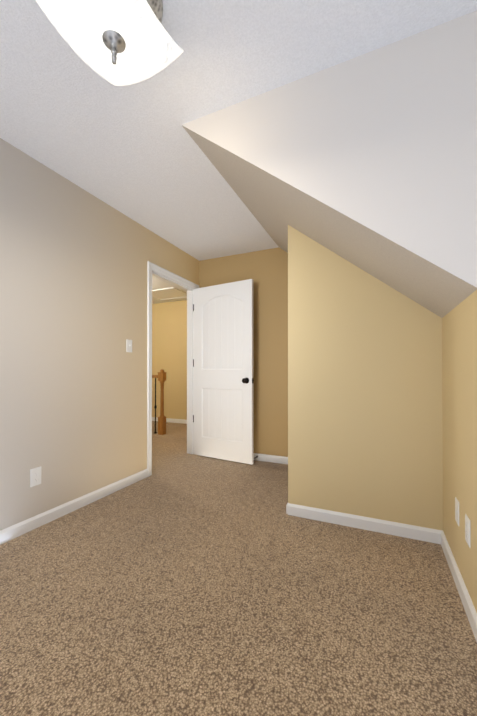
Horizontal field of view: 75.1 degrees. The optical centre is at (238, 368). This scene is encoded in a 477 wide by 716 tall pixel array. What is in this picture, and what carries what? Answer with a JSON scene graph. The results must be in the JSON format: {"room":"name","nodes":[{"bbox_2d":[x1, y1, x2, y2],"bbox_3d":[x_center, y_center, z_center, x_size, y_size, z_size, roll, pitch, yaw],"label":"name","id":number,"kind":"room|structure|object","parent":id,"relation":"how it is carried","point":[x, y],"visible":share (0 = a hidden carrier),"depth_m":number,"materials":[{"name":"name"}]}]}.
{"room":"empty attic bedroom","nodes":[
{"label":"empty attic bedroom","id":0,"kind":"room"},
{"bbox_2d":[0,138,198,530],"bbox_3d":[-1.186,-0.164,2.540,0.120,2.430,6.870,0,0,24],"label":"wall","id":1,"kind":"structure","parent":0,"point":[74,258],"depth_m":2.26,"materials":[{"name":"beige paint"}]},
{"bbox_2d":[30,467,40,486],"bbox_3d":[-1.335,0.712,2.046,0.007,0.116,0.072,0,0,24],"label":"electrical outlet","id":2,"kind":"object","parent":1,"relation":"attached to","point":[36,476],"visible":1,"depth_m":2.04,"materials":[{"name":"white plastic"}]},
{"bbox_2d":[0,469,147,544],"bbox_3d":[-1.685,1.002,1.254,0.014,0.078,3.892,0,0,24],"label":"baseboard","id":3,"kind":"structure","parent":1,"relation":"attached to","point":[24,527],"depth_m":2.23,"materials":[{"name":"white wood"}]},
{"bbox_2d":[126,339,131,352],"bbox_3d":[-0.987,-0.207,2.818,0.016,0.116,0.072,0,0,24],"label":"light switch","id":4,"kind":"object","parent":1,"relation":"attached to","point":[128,345],"visible":1,"depth_m":2.81,"materials":[{"name":"white plastic"}]},
{"bbox_2d":[147,261,198,476],"bbox_3d":[-0.748,0.003,3.495,0.138,2.110,0.947,0,0,24],"label":"door frame","id":5,"kind":"structure","parent":1,"relation":"attached to","point":[190,371],"depth_m":3.49,"materials":[{"name":"white wood"}]},
{"bbox_2d":[194,279,253,464],"bbox_3d":[-0.191,0.032,3.612,0.830,2.030,0.173,0,-1,31],"label":"door","id":6,"kind":"structure","parent":5,"relation":"attached to","point":[223,372],"depth_m":3.58,"materials":[{"name":"white wood"}]},
{"bbox_2d":[152,300,186,419],"bbox_3d":[-1.356,-0.135,6.315,3.520,2.430,0.120,0,0,24],"label":"wall","id":7,"kind":"structure","parent":0,"point":[169,338],"depth_m":6.25,"materials":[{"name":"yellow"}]},
{"bbox_2d":[152,417,186,423],"bbox_3d":[-1.383,1.040,6.245,3.280,0.078,0.014,0,0,24],"label":"baseboard","id":8,"kind":"structure","parent":7,"relation":"attached to","point":[183,421],"depth_m":6.19,"materials":[{"name":"white wood"}]},
{"bbox_2d":[0,421,476,715],"bbox_3d":[-0.972,1.075,2.434,7.390,0.050,6.870,0,0,24],"label":"floor","id":9,"kind":"structure","parent":0,"point":[180,581],"depth_m":1.34,"materials":[{"name":"carpet"}]},
{"bbox_2d":[154,378,156,433],"bbox_3d":[-2.263,0.614,5.532,1.990,0.920,0.038,0,0,24],"label":"balusters","id":10,"kind":"object","parent":9,"relation":"on","point":[155,407],"depth_m":5.12,"materials":[{"name":"black metal"}]},
{"bbox_2d":[157,369,166,434],"bbox_3d":[-1.250,0.539,5.079,0.106,1.062,0.106,0,0,24],"label":"newel post","id":11,"kind":"object","parent":9,"relation":"on","point":[162,417],"visible":1,"depth_m":5.05,"materials":[{"name":"brown wood"}]},
{"bbox_2d":[0,0,476,303],"bbox_3d":[-0.972,-1.420,2.453,7.390,0.080,6.870,0,0,24],"label":"ceiling","id":12,"kind":"structure","parent":0,"point":[134,152],"depth_m":1.55,"materials":[{"name":"white paint"}]},
{"bbox_2d":[36,0,183,85],"bbox_3d":[-0.463,-1.264,1.155,0.368,0.250,0.368,0,0,24],"label":"ceiling light","id":13,"kind":"object","parent":12,"relation":"attached to","point":[121,42],"visible":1,"depth_m":1.14,"materials":[{"name":"white glass"}]},
{"bbox_2d":[152,287,186,300],"bbox_3d":[-1.319,-1.348,5.650,0.816,0.017,0.676,0,0,24],"label":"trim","id":14,"kind":"structure","parent":12,"relation":"attached to","point":[172,293],"depth_m":5.64,"materials":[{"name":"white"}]},
{"bbox_2d":[199,247,287,456],"bbox_3d":[0.682,-0.157,3.461,2.535,2.430,0.120,0,0,24],"label":"wall","id":15,"kind":"structure","parent":0,"point":[266,270],"depth_m":3.56,"materials":[{"name":"brown paint"}]},
{"bbox_2d":[253,453,287,463],"bbox_3d":[0.600,1.019,3.415,2.415,0.078,0.014,0,0,24],"label":"baseboard","id":16,"kind":"structure","parent":15,"relation":"attached to","point":[273,458],"depth_m":3.51,"materials":[{"name":"white wood"}]},
{"bbox_2d":[182,11,476,294],"bbox_3d":[0.988,-0.174,1.231,2.822,2.430,0.120,0,0,24],"label":"sloped ceiling","id":17,"kind":"structure","parent":0,"point":[379,146],"depth_m":1.33,"materials":[{"name":"beige paint"}]},
{"bbox_2d":[194,140,469,317],"bbox_3d":[0.793,-0.842,2.435,1.488,1.275,1.910,0,0,24],"label":"ceiling","id":18,"kind":"structure","parent":0,"point":[275,211],"depth_m":1.81,"materials":[{"name":"beige paint"}]},
{"bbox_2d":[288,225,442,530],"bbox_3d":[0.870,-0.002,2.085,1.067,2.098,0.120,0,0,24],"label":"wall","id":19,"kind":"structure","parent":0,"point":[365,422],"depth_m":2.05,"materials":[{"name":"beige paint"}]},
{"bbox_2d":[288,503,441,543],"bbox_3d":[0.788,1.008,2.041,0.947,0.078,0.014,0,0,24],"label":"baseboard","id":20,"kind":"structure","parent":19,"relation":"attached to","point":[391,528],"depth_m":2.01,"materials":[{"name":"white wood"}]},
{"bbox_2d":[442,290,476,611],"bbox_3d":[1.128,0.368,1.500,0.120,1.350,0.733,0,0,24],"label":"wall","id":21,"kind":"structure","parent":0,"point":[459,363],"depth_m":1.44,"materials":[{"name":"beige paint"}]},
{"bbox_2d":[455,497,458,525],"bbox_3d":[1.065,0.696,1.515,0.008,0.116,0.072,0,0,24],"label":"outlet","id":22,"kind":"object","parent":21,"relation":"attached to","point":[457,510],"visible":0.98,"depth_m":1.50,"materials":[{"name":"white plastic"}]},
{"bbox_2d":[441,531,476,641],"bbox_3d":[1.064,1.004,1.516,0.014,0.078,0.747,0,0,24],"label":"baseboard","id":23,"kind":"structure","parent":21,"relation":"attached to","point":[468,606],"depth_m":1.41,"materials":[{"name":"white wood"}]},
{"bbox_2d":[465,514,470,547],"bbox_3d":[0.986,0.697,1.337,0.007,0.116,0.072,0,0,24],"label":"outlet","id":24,"kind":"object","parent":21,"relation":"attached to","point":[467,531],"visible":0.98,"depth_m":1.32,"materials":[{"name":"white plastic"}]}
]}

